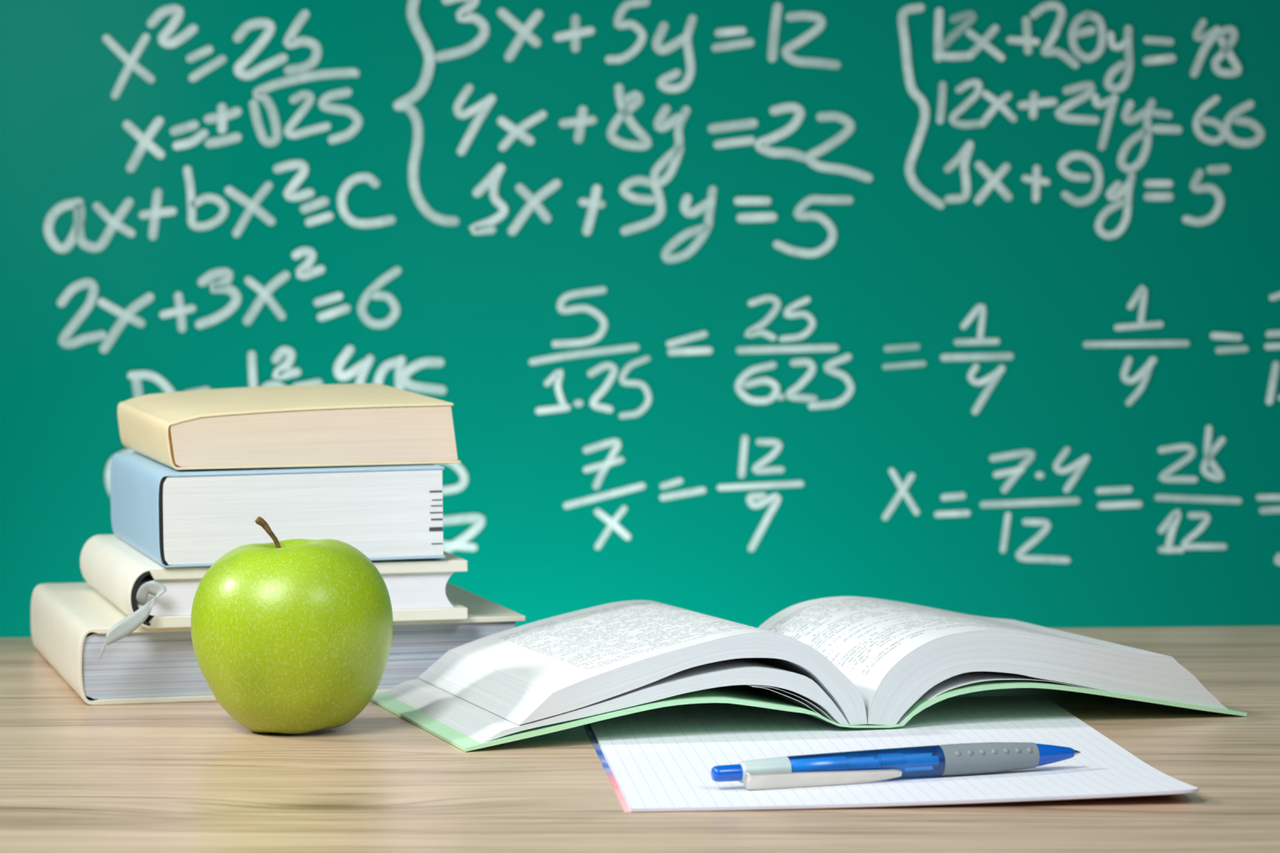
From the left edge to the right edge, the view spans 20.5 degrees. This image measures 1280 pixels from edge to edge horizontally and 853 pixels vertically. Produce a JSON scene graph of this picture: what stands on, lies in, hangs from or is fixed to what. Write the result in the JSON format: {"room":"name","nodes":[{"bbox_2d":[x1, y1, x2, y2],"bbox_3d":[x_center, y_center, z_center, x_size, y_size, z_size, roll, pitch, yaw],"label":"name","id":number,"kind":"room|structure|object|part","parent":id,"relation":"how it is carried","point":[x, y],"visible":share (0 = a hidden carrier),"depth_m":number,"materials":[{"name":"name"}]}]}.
{"room":"classroom","nodes":[
{"label":"classroom","id":0,"kind":"room"},
{"bbox_3d":[0.000,0.958,0.747,4.600,0.100,2.990,0,3,0],"label":"floor","id":1,"kind":"structure","parent":0,"visible":0},
{"bbox_2d":[0,626,1279,852],"bbox_3d":[0.000,0.509,1.191,2.600,0.750,1.425,0,3,0],"label":"desk","id":2,"kind":"object","parent":1,"relation":"on","point":[77,776],"visible":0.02,"depth_m":1.26,"materials":[{"name":"brown wood"}]},
{"bbox_2d":[31,582,525,705],"bbox_3d":[-0.170,0.095,1.613,0.194,0.033,0.203,-1,3,-15],"label":"hardcover book","id":3,"kind":"object","parent":2,"relation":"on","point":[71,623],"visible":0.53,"depth_m":1.53,"materials":[{"name":"white paper"}]},
{"bbox_2d":[80,534,467,659],"bbox_3d":[-0.174,0.073,1.583,0.160,0.037,0.188,-1,3,-15],"label":"hardcover book","id":4,"kind":"object","parent":3,"relation":"on","point":[153,595],"visible":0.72,"depth_m":1.52,"materials":[{"name":"white paper"}]},
{"bbox_2d":[110,452,445,568],"bbox_3d":[-0.164,0.034,1.577,0.124,0.039,0.160,-1,3,-15],"label":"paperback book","id":5,"kind":"object","parent":4,"relation":"on","point":[175,517],"visible":0.79,"depth_m":1.50,"materials":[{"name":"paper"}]},
{"bbox_2d":[117,383,461,470],"bbox_3d":[-0.161,-0.001,1.594,0.128,0.028,0.166,-1,3,-15],"label":"paperback book","id":6,"kind":"object","parent":5,"relation":"on","point":[340,424],"visible":1,"depth_m":1.52,"materials":[{"name":"yellow paper"}]},
{"bbox_2d":[191,516,392,733],"bbox_3d":[-0.139,0.079,1.415,0.081,0.086,0.080,1,3,24],"label":"apple","id":7,"kind":"object","parent":2,"relation":"on","point":[292,636],"visible":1,"depth_m":1.39,"materials":[{"name":"green plant"}]},
{"bbox_3d":[-0.147,0.047,1.414,0.013,0.022,0.003,0,3,2],"label":"stem","id":8,"kind":"part","parent":7,"relation":"part of","materials":[{"name":"brown plant"}]},
{"bbox_2d":[370,595,1247,751],"bbox_3d":[0.067,0.097,1.483,0.333,0.042,0.164,-1,3,-18],"label":"open book","id":9,"kind":"object","parent":2,"relation":"on","point":[846,661],"visible":1,"depth_m":1.42,"materials":[{"name":"white paper"}]},
{"bbox_2d":[583,695,1198,812],"bbox_3d":[0.084,0.122,1.363,0.202,0.005,0.285,0,3,-5],"label":"notebook","id":10,"kind":"object","parent":2,"relation":"on","point":[660,759],"visible":0.72,"depth_m":1.34,"materials":[{"name":"paper"}]},
{"bbox_2d":[711,742,1080,790],"bbox_3d":[0.095,0.122,1.278,0.147,0.012,0.014,-1,3,-21],"label":"ballpoint pen","id":11,"kind":"object","parent":10,"relation":"on","point":[966,758],"visible":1,"depth_m":1.27,"materials":[{"name":"blue plastic"}]},
{"bbox_3d":[0.000,-0.491,2.107,4.600,2.650,0.119,0,3,0],"label":"wall","id":12,"kind":"structure","parent":0,"visible":0},
{"bbox_2d":[0,0,1279,637],"bbox_3d":[0.000,-0.262,2.049,3.200,1.800,0.021,0,3,0],"label":"chalkboard","id":13,"kind":"object","parent":12,"relation":"attached to","point":[744,312],"visible":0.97,"depth_m":2.05,"materials":[{"name":"green ceramic"}]}
]}

